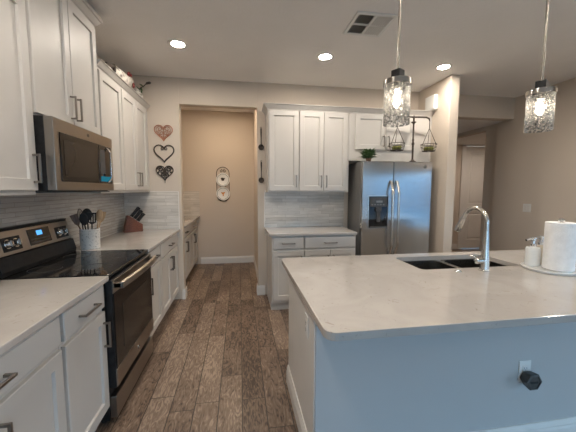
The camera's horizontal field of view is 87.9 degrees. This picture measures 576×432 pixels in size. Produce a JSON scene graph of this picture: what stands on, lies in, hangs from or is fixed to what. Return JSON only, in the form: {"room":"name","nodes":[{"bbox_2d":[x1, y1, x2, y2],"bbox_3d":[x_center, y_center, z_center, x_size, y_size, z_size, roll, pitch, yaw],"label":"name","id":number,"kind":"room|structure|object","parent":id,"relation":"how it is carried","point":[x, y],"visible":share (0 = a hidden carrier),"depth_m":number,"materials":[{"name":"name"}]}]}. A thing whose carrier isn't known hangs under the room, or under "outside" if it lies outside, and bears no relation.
{"room":"kitchen","nodes":[
{"label":"kitchen","id":0,"kind":"room"},
{"bbox_2d":[181,107,253,112],"bbox_3d":[-0.434,-1.965,5.360,4.100,0.120,2.980,-1,5,-9],"label":"ceiling","id":1,"kind":"structure","parent":0,"point":[182,108],"depth_m":5.34,"materials":[{"name":"paint"}]},
{"bbox_2d":[181,110,254,263],"bbox_3d":[-1.317,-0.570,5.634,1.990,2.950,0.120,-1,5,-9],"label":"wall","id":2,"kind":"structure","parent":0,"point":[211,140],"depth_m":5.58,"materials":[{"name":"paint"}]},
{"bbox_2d":[183,191,199,221],"bbox_3d":[-1.962,-0.169,5.498,0.645,0.572,0.010,-1,5,-9],"label":"tiled wall","id":3,"kind":"structure","parent":2,"relation":"attached to","point":[191,201],"depth_m":5.52,"materials":[{"name":"beige tile"}]},
{"bbox_2d":[216,167,229,201],"bbox_3d":[-1.212,-0.592,5.565,0.242,0.647,0.039,-1,5,-9],"label":"plate rack","id":4,"kind":"object","parent":2,"relation":"attached to","point":[220,167],"visible":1,"depth_m":5.56,"materials":[{"name":"metal"}]},
{"bbox_2d":[216,173,229,185],"bbox_3d":[-1.213,-0.676,5.561,0.250,0.250,0.019,-1,5,-9],"label":"decorative plate","id":5,"kind":"object","parent":4,"relation":"in","point":[222,179],"visible":1,"depth_m":5.56,"materials":[{"name":"white ceramic"}]},
{"bbox_2d":[216,187,229,199],"bbox_3d":[-1.213,-0.417,5.584,0.250,0.250,0.019,-1,5,-9],"label":"decorative plate","id":6,"kind":"object","parent":4,"relation":"in","point":[222,193],"visible":1,"depth_m":5.58,"materials":[{"name":"white ceramic"}]},
{"bbox_2d":[201,256,253,263],"bbox_3d":[-1.152,0.838,5.716,0.989,0.130,0.016,-1,5,-9],"label":"baseboard","id":7,"kind":"structure","parent":2,"relation":"attached to","point":[227,259],"depth_m":5.71,"materials":[{"name":"paint"}]},
{"bbox_2d":[253,110,257,269],"bbox_3d":[-0.447,-0.499,4.846,0.125,2.950,1.720,-1,5,-9],"label":"wall","id":8,"kind":"structure","parent":0,"point":[255,111],"depth_m":5.12,"materials":[{"name":"paint"}]},
{"bbox_2d":[254,256,257,280],"bbox_3d":[-0.520,0.906,4.958,0.016,0.130,1.720,-1,5,-9],"label":"baseboard","id":9,"kind":"structure","parent":8,"relation":"attached to","point":[256,270],"depth_m":4.97,"materials":[{"name":"paint"}]},
{"bbox_2d":[95,248,478,431],"bbox_3d":[2.473,1.257,2.344,8.800,0.100,10.400,-1,5,-9],"label":"floor","id":10,"kind":"structure","parent":0,"point":[218,361],"depth_m":2.39,"materials":[{"name":"brown wood"}]},
{"bbox_2d":[0,316,66,431],"bbox_3d":[-1.202,0.885,0.888,0.655,0.882,0.796,-1,5,-9],"label":"base cabinet","id":11,"kind":"object","parent":10,"relation":"on","point":[32,393],"visible":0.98,"depth_m":1.13,"materials":[{"name":"paint"}]},
{"bbox_2d":[0,276,108,355],"bbox_3d":[-1.238,0.410,1.053,0.638,0.030,1.213,-1,5,-9],"label":"countertop","id":12,"kind":"structure","parent":11,"relation":"on","point":[26,305],"depth_m":1.32,"materials":[{"name":"white stone"}]},
{"bbox_2d":[0,218,156,422],"bbox_3d":[-1.356,0.633,2.059,0.714,1.178,0.755,-1,5,-9],"label":"range","id":13,"kind":"object","parent":10,"relation":"on","point":[43,249],"visible":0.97,"depth_m":1.92,"materials":[{"name":"black metal"}]},
{"bbox_2d":[0,249,147,279],"bbox_3d":[-1.390,0.318,2.026,0.615,0.022,0.755,-1,5,-9],"label":"cooktop","id":14,"kind":"object","parent":13,"relation":"in","point":[72,263],"depth_m":1.93,"materials":[{"name":"black glass"}]},
{"bbox_2d":[58,285,111,431],"bbox_3d":[-1.299,0.832,1.485,0.655,0.882,0.414,-1,5,-9],"label":"base cabinet","id":15,"kind":"object","parent":10,"relation":"on","point":[83,346],"visible":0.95,"depth_m":1.50,"materials":[{"name":"paint"}]},
{"bbox_2d":[145,245,162,335],"bbox_3d":[-1.492,0.728,2.669,0.655,0.882,0.457,-1,5,-9],"label":"base cabinet","id":16,"kind":"object","parent":10,"relation":"on","point":[156,266],"visible":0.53,"depth_m":2.78,"materials":[{"name":"paint"}]},
{"bbox_2d":[156,233,178,328],"bbox_3d":[-1.598,0.670,3.321,0.655,0.882,0.867,-1,5,-9],"label":"base cabinet","id":17,"kind":"object","parent":10,"relation":"on","point":[169,248],"visible":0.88,"depth_m":3.27,"materials":[{"name":"paint"}]},
{"bbox_2d":[76,229,179,252],"bbox_3d":[-1.563,0.234,3.050,0.638,0.030,1.319,-1,5,-9],"label":"countertop","id":18,"kind":"structure","parent":17,"relation":"on","point":[149,239],"depth_m":2.92,"materials":[{"name":"white stone"}]},
{"bbox_2d":[79,227,100,249],"bbox_3d":[-1.638,0.187,2.470,0.150,0.166,0.150,-1,5,-9],"label":"utensil crock","id":19,"kind":"object","parent":18,"relation":"on","point":[89,239],"visible":0.97,"depth_m":2.42,"materials":[{"name":"ceramic"}]},
{"bbox_2d":[70,214,80,228],"bbox_3d":[-1.699,0.112,2.430,0.120,0.266,0.010,-2,6,-27],"label":"wooden spatula","id":20,"kind":"object","parent":19,"relation":"in","point":[75,219],"visible":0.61,"depth_m":2.41,"materials":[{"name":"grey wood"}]},
{"bbox_2d":[79,213,87,229],"bbox_3d":[-1.643,0.109,2.409,0.024,0.273,0.060,5,7,42],"label":"spoon","id":21,"kind":"object","parent":19,"relation":"in","point":[83,218],"visible":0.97,"depth_m":2.40,"materials":[{"name":"black plastic"}]},
{"bbox_2d":[82,208,91,229],"bbox_3d":[-1.665,0.087,2.482,0.072,0.302,0.023,-3,6,-31],"label":"ladle","id":22,"kind":"object","parent":19,"relation":"in","point":[86,210],"visible":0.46,"depth_m":2.47,"materials":[{"name":"black plastic"}]},
{"bbox_2d":[87,213,95,228],"bbox_3d":[-1.599,0.106,2.443,0.063,0.272,0.027,-3,6,-34],"label":"slotted turner","id":23,"kind":"object","parent":19,"relation":"in","point":[92,215],"visible":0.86,"depth_m":2.43,"materials":[{"name":"black plastic"}]},
{"bbox_2d":[96,210,102,228],"bbox_3d":[-1.584,0.092,2.494,0.075,0.293,0.020,-3,6,-29],"label":"wooden spoon","id":24,"kind":"object","parent":19,"relation":"in","point":[99,214],"visible":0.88,"depth_m":2.49,"materials":[{"name":"brown wood"}]},
{"bbox_2d":[98,211,105,227],"bbox_3d":[-1.601,0.095,2.545,0.020,0.278,0.100,4,6,39],"label":"spatula","id":25,"kind":"object","parent":19,"relation":"in","point":[104,213],"visible":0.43,"depth_m":2.55,"materials":[{"name":"brown wood"}]},
{"bbox_2d":[123,215,142,232],"bbox_3d":[-1.807,0.086,3.474,0.196,0.190,0.110,-4,6,-37],"label":"knife block","id":26,"kind":"object","parent":18,"relation":"on","point":[130,224],"visible":1,"depth_m":3.43,"materials":[{"name":"brown wood"}]},
{"bbox_2d":[131,207,140,217],"bbox_3d":[-1.767,-0.045,3.458,0.108,0.123,0.022,-4,6,-37],"label":"kitchen knife","id":27,"kind":"object","parent":26,"relation":"in","point":[138,208],"visible":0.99,"depth_m":3.45,"materials":[{"name":"black plastic"}]},
{"bbox_2d":[134,210,142,219],"bbox_3d":[-1.744,-0.015,3.479,0.100,0.114,0.022,-4,6,-37],"label":"kitchen knife","id":28,"kind":"object","parent":26,"relation":"in","point":[140,211],"visible":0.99,"depth_m":3.47,"materials":[{"name":"black plastic"}]},
{"bbox_2d":[184,225,190,277],"bbox_3d":[-1.749,0.588,4.250,0.655,0.882,0.756,-1,5,-9],"label":"base cabinet","id":29,"kind":"object","parent":10,"relation":"on","point":[186,229],"visible":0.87,"depth_m":4.41,"materials":[{"name":"paint"}]},
{"bbox_2d":[184,216,199,227],"bbox_3d":[-1.824,0.091,4.671,0.643,0.030,1.703,-1,5,-9],"label":"countertop","id":30,"kind":"structure","parent":29,"relation":"on","point":[188,220],"depth_m":4.89,"materials":[{"name":"white stone"}]},
{"bbox_2d":[187,220,197,276],"bbox_3d":[-1.885,0.514,5.091,0.655,0.882,0.950,-1,5,-9],"label":"base cabinet","id":31,"kind":"object","parent":10,"relation":"on","point":[193,233],"visible":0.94,"depth_m":4.99,"materials":[{"name":"paint"}]},
{"bbox_2d":[267,233,303,309],"bbox_3d":[-0.044,0.642,3.680,0.372,0.882,0.635,-1,5,-9],"label":"base cabinet","id":32,"kind":"object","parent":10,"relation":"on","point":[278,247],"visible":0.67,"depth_m":3.40,"materials":[{"name":"paint"}]},
{"bbox_2d":[304,235,355,256],"bbox_3d":[0.449,0.636,3.760,0.620,0.882,0.635,-1,5,-9],"label":"base cabinet","id":33,"kind":"object","parent":10,"relation":"on","point":[321,245],"visible":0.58,"depth_m":3.46,"materials":[{"name":"paint"}]},
{"bbox_2d":[265,226,356,236],"bbox_3d":[0.252,0.181,3.695,1.025,0.030,0.622,-1,5,-9],"label":"countertop","id":34,"kind":"structure","parent":33,"relation":"on","point":[302,230],"depth_m":3.52,"materials":[{"name":"white stone"}]},
{"bbox_2d":[347,161,431,255],"bbox_3d":[1.302,0.194,3.881,0.903,1.745,0.567,-1,5,-9],"label":"refrigerator","id":35,"kind":"object","parent":10,"relation":"on","point":[389,202],"visible":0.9,"depth_m":3.65,"materials":[{"name":"silver metal"}]},
{"bbox_2d":[360,148,377,160],"bbox_3d":[0.963,-0.744,3.614,0.258,0.169,0.238,-2,6,-27],"label":"potted plant","id":36,"kind":"object","parent":35,"relation":"on","point":[367,154],"visible":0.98,"depth_m":3.57,"materials":[{"name":"green plant"}]},
{"bbox_2d":[389,115,436,161],"bbox_3d":[1.540,-0.950,3.673,0.618,0.570,0.192,-1,5,-9],"label":"balance scale","id":37,"kind":"object","parent":35,"relation":"on","point":[413,122],"visible":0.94,"depth_m":3.66,"materials":[{"name":"metal"}]},
{"bbox_2d":[389,142,404,150],"bbox_3d":[1.330,-0.843,3.648,0.192,0.089,0.192,-1,5,-9],"label":"basket","id":38,"kind":"object","parent":37,"relation":"on","point":[400,145],"depth_m":3.61,"materials":[{"name":"metal"}]},
{"bbox_2d":[421,143,436,151],"bbox_3d":[1.751,-0.849,3.716,0.192,0.089,0.192,-1,5,-9],"label":"basket","id":39,"kind":"object","parent":37,"relation":"on","point":[430,145],"depth_m":3.66,"materials":[{"name":"metal"}]},
{"bbox_2d":[286,260,575,431],"bbox_3d":[1.320,0.792,1.996,2.577,0.882,0.798,-1,5,-9],"label":"kitchen island","id":40,"kind":"object","parent":10,"relation":"on","point":[461,381],"visible":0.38,"depth_m":1.54,"materials":[{"name":"paint"}]},
{"bbox_2d":[305,312,308,338],"bbox_3d":[0.096,0.569,1.550,0.008,0.116,0.072,-1,5,-9],"label":"wall outlet","id":41,"kind":"object","parent":40,"relation":"attached to","point":[306,316],"visible":1,"depth_m":1.53,"materials":[{"name":"white plastic"}]},
{"bbox_2d":[282,250,575,340],"bbox_3d":[1.354,0.351,1.794,2.663,0.032,1.144,-1,5,-9],"label":"island countertop","id":42,"kind":"structure","parent":40,"relation":"on","point":[358,297],"depth_m":1.39,"materials":[{"name":"white stone"}]},
{"bbox_2d":[403,259,505,269],"bbox_3d":[1.150,0.437,2.071,0.732,0.186,0.354,-1,5,-9],"label":"sink","id":43,"kind":"object","parent":42,"relation":"in","point":[453,263],"visible":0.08,"depth_m":2.21,"materials":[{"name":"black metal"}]},
{"bbox_2d":[454,206,489,271],"bbox_3d":[1.152,0.129,1.915,0.118,0.389,0.291,-1,5,-9],"label":"faucet","id":44,"kind":"object","parent":42,"relation":"on","point":[484,260],"visible":1,"depth_m":1.80,"materials":[{"name":"grey metal"}]},
{"bbox_2d":[520,262,575,275],"bbox_3d":[1.628,0.324,1.844,0.304,0.016,0.304,-1,5,-9],"label":"round tray","id":45,"kind":"object","parent":42,"relation":"on","point":[540,268],"visible":0.52,"depth_m":1.77,"materials":[{"name":"white ceramic"}]},
{"bbox_2d":[524,237,540,266],"bbox_3d":[1.560,0.225,1.909,0.087,0.184,0.078,3,6,28],"label":"soap dispenser","id":46,"kind":"object","parent":45,"relation":"on","point":[532,253],"visible":1,"depth_m":1.89,"materials":[{"name":"white ceramic"}]},
{"bbox_2d":[536,235,543,264],"bbox_3d":[1.632,0.221,1.943,0.087,0.187,0.060,-1,5,-9],"label":"soap dispenser","id":47,"kind":"object","parent":45,"relation":"on","point":[540,237],"visible":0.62,"depth_m":1.93,"materials":[{"name":"beige ceramic"}]},
{"bbox_2d":[544,218,570,272],"bbox_3d":[1.631,0.170,1.790,0.124,0.315,0.124,-1,5,-9],"label":"paper towel holder","id":48,"kind":"object","parent":45,"relation":"on","point":[561,220],"visible":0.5,"depth_m":1.77,"materials":[{"name":"silver metal"}]},
{"bbox_2d":[542,221,575,271],"bbox_3d":[1.631,0.178,1.791,0.151,0.280,0.151,-1,5,-9],"label":"paper towel roll","id":49,"kind":"object","parent":48,"relation":"on","point":[559,243],"visible":0.98,"depth_m":1.74,"materials":[{"name":"paper"}]},
{"bbox_2d":[518,360,530,381],"bbox_3d":[1.267,0.828,1.597,0.072,0.116,0.008,-1,5,-9],"label":"wall outlet","id":50,"kind":"object","parent":40,"relation":"attached to","point":[525,365],"visible":0.62,"depth_m":1.59,"materials":[{"name":"white plastic"}]},
{"bbox_2d":[522,365,527,372],"bbox_3d":[1.267,0.829,1.594,0.034,0.068,0.002,-1,5,-9],"label":"receptacle","id":51,"kind":"object","parent":50,"relation":"attached to","point":[524,367],"depth_m":1.59,"materials":[{"name":"paint"}]},
{"bbox_2d":[520,371,541,389],"bbox_3d":[1.274,0.861,1.569,0.094,0.082,0.053,-1,5,-9],"label":"plug","id":52,"kind":"object","parent":50,"relation":"attached to","point":[531,380],"visible":1,"depth_m":1.55,"materials":[{"name":"grey plastic"}]},
{"bbox_2d":[131,75,514,298],"bbox_3d":[0.648,-0.332,4.114,5.380,2.748,0.140,-1,5,-9],"label":"wall","id":53,"kind":"structure","parent":0,"point":[165,96],"depth_m":3.78,"materials":[{"name":"paint"}]},
{"bbox_2d":[154,125,172,140],"bbox_3d":[-1.512,-1.005,3.623,0.221,0.201,0.011,-1,5,-9],"label":"heart ornament","id":54,"kind":"object","parent":53,"relation":"attached to","point":[164,127],"visible":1,"depth_m":3.62,"materials":[{"name":"orange metal"}]},
{"bbox_2d":[153,144,173,162],"bbox_3d":[-1.513,-0.760,3.645,0.245,0.223,0.015,-1,5,-9],"label":"heart ornament","id":55,"kind":"object","parent":53,"relation":"attached to","point":[162,147],"visible":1,"depth_m":3.64,"materials":[{"name":"metal"}]},
{"bbox_2d":[156,165,173,180],"bbox_3d":[-1.514,-0.512,3.667,0.211,0.217,0.014,-1,5,-9],"label":"heart ornament","id":56,"kind":"object","parent":53,"relation":"attached to","point":[164,173],"visible":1,"depth_m":3.66,"materials":[{"name":"metal"}]},
{"bbox_2d":[182,289,185,298],"bbox_3d":[-1.334,1.004,3.830,0.038,0.130,0.016,-1,5,-9],"label":"baseboard","id":57,"kind":"structure","parent":53,"relation":"attached to","point":[183,291],"depth_m":3.82,"materials":[{"name":"paint"}]},
{"bbox_2d":[124,190,343,237],"bbox_3d":[-0.614,-0.036,3.858,2.780,0.600,0.010,-1,5,-9],"label":"tiled wall","id":58,"kind":"structure","parent":53,"relation":"attached to","point":[282,209],"depth_m":3.93,"materials":[{"name":"white tile"}]},
{"bbox_2d":[150,191,179,228],"bbox_3d":[-1.524,-0.072,3.706,0.335,0.466,0.011,-1,5,-9],"label":"trim","id":59,"kind":"structure","parent":58,"relation":"attached to","point":[150,191],"depth_m":3.71,"materials":[{"name":"paint"}]},
{"bbox_2d":[264,192,264,226],"bbox_3d":[-0.308,-0.083,3.903,0.007,0.458,0.012,-1,5,-9],"label":"trim","id":60,"kind":"structure","parent":58,"relation":"attached to","point":[264,192],"depth_m":3.90,"materials":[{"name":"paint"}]},
{"bbox_2d":[257,285,264,294],"bbox_3d":[-0.359,0.992,3.987,0.106,0.130,0.016,-1,5,-9],"label":"baseboard","id":61,"kind":"structure","parent":53,"relation":"attached to","point":[260,289],"depth_m":3.98,"materials":[{"name":"paint"}]},
{"bbox_2d":[258,127,263,149],"bbox_3d":[-0.344,-0.989,3.813,0.074,0.291,0.017,-1,5,-9],"label":"spoon","id":62,"kind":"object","parent":53,"relation":"attached to","point":[261,147],"visible":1,"depth_m":3.81,"materials":[{"name":"black metal"}]},
{"bbox_2d":[259,160,263,182],"bbox_3d":[-0.344,-0.571,3.850,0.074,0.291,0.017,-1,5,-9],"label":"spoon","id":63,"kind":"object","parent":53,"relation":"attached to","point":[261,180],"visible":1,"depth_m":3.85,"materials":[{"name":"black metal"}]},
{"bbox_2d":[262,103,299,191],"bbox_3d":[-0.099,-0.811,3.689,0.425,1.031,0.362,-1,5,-9],"label":"upper cabinet","id":64,"kind":"object","parent":53,"relation":"attached to","point":[281,119],"visible":1,"depth_m":3.56,"materials":[{"name":"paint"}]},
{"bbox_2d":[299,104,350,191],"bbox_3d":[0.424,-0.818,3.774,0.632,1.031,0.362,-1,5,-9],"label":"upper cabinet","id":65,"kind":"object","parent":53,"relation":"attached to","point":[323,130],"visible":0.97,"depth_m":3.63,"materials":[{"name":"paint"}]},
{"bbox_2d":[349,107,433,162],"bbox_3d":[1.284,-1.024,3.896,1.107,0.638,0.362,-1,5,-9],"label":"upper cabinet","id":66,"kind":"object","parent":53,"relation":"attached to","point":[367,131],"visible":0.85,"depth_m":3.75,"materials":[{"name":"paint"}]},
{"bbox_2d":[86,0,575,97],"bbox_3d":[1.236,-1.443,0.389,5.800,0.120,7.420,-1,5,-9],"label":"ceiling","id":67,"kind":"structure","parent":0,"point":[495,47],"depth_m":2.70,"materials":[{"name":"paint"}]},
{"bbox_2d":[167,39,187,48],"bbox_3d":[-1.024,-1.595,2.774,0.186,0.005,0.186,-1,5,-9],"label":"recessed light","id":68,"kind":"object","parent":67,"relation":"in","point":[175,43],"visible":1,"depth_m":2.77,"materials":[{"name":"paint"}]},
{"bbox_2d":[316,53,333,60],"bbox_3d":[0.377,-1.614,3.031,0.186,0.005,0.186,-1,5,-9],"label":"recessed light","id":69,"kind":"object","parent":67,"relation":"in","point":[322,56],"visible":1,"depth_m":3.02,"materials":[{"name":"paint"}]},
{"bbox_2d":[343,11,397,37],"bbox_3d":[0.661,-1.557,2.436,0.330,0.013,0.330,-1,5,-9],"label":"ceiling vent","id":70,"kind":"object","parent":67,"relation":"in","point":[369,24],"visible":0.99,"depth_m":2.42,"materials":[{"name":"white plastic"}]},
{"bbox_2d":[383,0,411,126],"bbox_3d":[0.591,-0.992,1.585,0.146,0.992,0.146,1,5,11],"label":"pendant light","id":71,"kind":"object","parent":67,"relation":"hanging from","point":[398,81],"visible":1,"depth_m":1.58,"materials":[{"name":"clear glass"}]},
{"bbox_2d":[434,63,452,70],"bbox_3d":[1.708,-1.633,3.276,0.186,0.005,0.186,-1,5,-9],"label":"recessed light","id":72,"kind":"object","parent":67,"relation":"in","point":[446,66],"visible":1,"depth_m":3.28,"materials":[{"name":"paint"}]},
{"bbox_2d":[524,0,557,132],"bbox_3d":[1.488,-0.999,1.730,0.146,0.992,0.146,1,5,11],"label":"pendant light","id":73,"kind":"object","parent":67,"relation":"hanging from","point":[541,91],"visible":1,"depth_m":1.73,"materials":[{"name":"clear glass"}]},
{"bbox_2d":[418,75,459,252],"bbox_3d":[1.721,-0.417,5.106,0.122,2.748,3.037,-1,5,-9],"label":"wall partition","id":74,"kind":"structure","parent":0,"point":[444,126],"depth_m":3.65,"materials":[{"name":"paint"}]},
{"bbox_2d":[425,94,437,110],"bbox_3d":[1.829,-1.431,3.807,0.055,0.187,0.190,-1,5,-9],"label":"door chime","id":75,"kind":"object","parent":74,"relation":"attached to","point":[431,103],"visible":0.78,"depth_m":3.76,"materials":[{"name":"white plastic"}]},
{"bbox_2d":[452,145,461,243],"bbox_3d":[3.809,-0.508,7.043,4.621,2.600,0.120,-1,5,-9],"label":"wall","id":76,"kind":"structure","parent":0,"point":[459,147],"depth_m":7.00,"materials":[{"name":"paint"}]},
{"bbox_2d":[457,145,484,248],"bbox_3d":[4.502,-0.436,7.090,0.940,2.450,0.020,-1,5,-9],"label":"trim","id":77,"kind":"structure","parent":76,"relation":"attached to","point":[463,161],"depth_m":6.99,"materials":[{"name":"paint"}]},
{"bbox_2d":[461,146,484,247],"bbox_3d":[4.501,-0.426,7.095,0.700,2.410,0.122,-1,5,-9],"label":"door","id":78,"kind":"structure","parent":76,"relation":"in","point":[475,156],"depth_m":7.08,"materials":[{"name":"paint"}]},
{"bbox_2d":[457,119,502,146],"bbox_3d":[3.909,-1.639,6.095,4.700,0.120,2.980,-1,5,-9],"label":"ceiling","id":79,"kind":"structure","parent":0,"point":[463,125],"depth_m":5.18,"materials":[{"name":"paint"}]},
{"bbox_2d":[457,78,575,250],"bbox_3d":[3.786,-0.147,2.077,0.160,2.748,9.700,-1,5,-9],"label":"wall","id":80,"kind":"structure","parent":0,"point":[538,170],"depth_m":4.18,"materials":[{"name":"paint"}]},
{"bbox_2d":[523,204,530,211],"bbox_3d":[3.358,-0.114,4.197,0.009,0.116,0.118,-1,5,-9],"label":"light switch","id":81,"kind":"object","parent":80,"relation":"attached to","point":[526,207],"visible":1,"depth_m":4.19,"materials":[{"name":"white plastic"}]},
{"bbox_2d":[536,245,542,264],"bbox_3d":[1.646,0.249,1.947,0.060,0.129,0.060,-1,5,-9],"label":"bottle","id":82,"kind":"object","parent":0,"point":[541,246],"depth_m":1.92,"materials":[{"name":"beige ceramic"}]},
{"bbox_3d":[-1.719,-0.211,1.532,0.120,2.950,10.400,-1,5,-9],"label":"wall","id":83,"kind":"structure","parent":0,"visible":0},
{"bbox_2d":[0,0,42,195],"bbox_3d":[-1.403,-0.601,1.092,0.362,1.061,0.905,-1,5,-9],"label":"upper cabinet","id":84,"kind":"object","parent":83,"relation":"attached to","point":[18,167],"visible":1,"depth_m":1.46,"materials":[{"name":"paint"}]},
{"bbox_2d":[0,193,124,246],"bbox_3d":[-1.727,0.123,2.014,0.010,0.600,3.309,-1,5,-9],"label":"wall tile","id":85,"kind":"structure","parent":83,"relation":"attached to","point":[15,210],"depth_m":2.40,"materials":[{"name":"white tile"}]},
{"bbox_2d":[25,0,102,134],"bbox_3d":[-1.532,-1.016,1.885,0.362,0.899,0.857,-1,5,-9],"label":"upper cabinet","id":86,"kind":"object","parent":83,"relation":"attached to","point":[61,37],"visible":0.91,"depth_m":1.85,"materials":[{"name":"paint"}]},
{"bbox_2d":[33,115,113,192],"bbox_3d":[-1.502,-0.361,1.947,0.444,0.410,0.753,-1,5,-9],"label":"microwave","id":87,"kind":"object","parent":86,"relation":"attached to","point":[74,158],"visible":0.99,"depth_m":1.76,"materials":[{"name":"silver metal"}]},
{"bbox_2d":[64,59,124,192],"bbox_3d":[-1.636,-0.707,2.524,0.362,1.021,0.468,-1,5,-9],"label":"upper cabinet","id":88,"kind":"object","parent":83,"relation":"attached to","point":[109,81],"visible":0.18,"depth_m":2.57,"materials":[{"name":"paint"}]},
{"bbox_2d":[120,82,149,192],"bbox_3d":[-1.742,-0.764,3.177,0.362,1.021,0.856,-1,5,-9],"label":"upper cabinet","id":89,"kind":"object","parent":83,"relation":"attached to","point":[134,107],"visible":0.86,"depth_m":3.10,"materials":[{"name":"paint"}]},
{"bbox_2d":[105,62,134,87],"bbox_3d":[-1.643,-1.382,2.886,0.150,0.258,0.805,-1,5,-9],"label":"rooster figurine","id":90,"kind":"object","parent":89,"relation":"on","point":[127,78],"visible":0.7,"depth_m":2.86,"materials":[{"name":"ceramic"}]},
{"bbox_2d":[134,89,142,97],"bbox_3d":[-1.711,-1.364,3.400,0.110,0.135,0.110,-1,5,-9],"label":"bud vase","id":91,"kind":"object","parent":89,"relation":"on","point":[138,91],"visible":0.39,"depth_m":3.37,"materials":[{"name":"ceramic"}]},
{"bbox_2d":[136,81,150,92],"bbox_3d":[-1.649,-1.442,3.413,0.146,0.210,0.111,-1,5,-9],"label":"stem","id":92,"kind":"object","parent":91,"relation":"in","point":[149,82],"visible":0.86,"depth_m":3.42,"materials":[{"name":"plant"}]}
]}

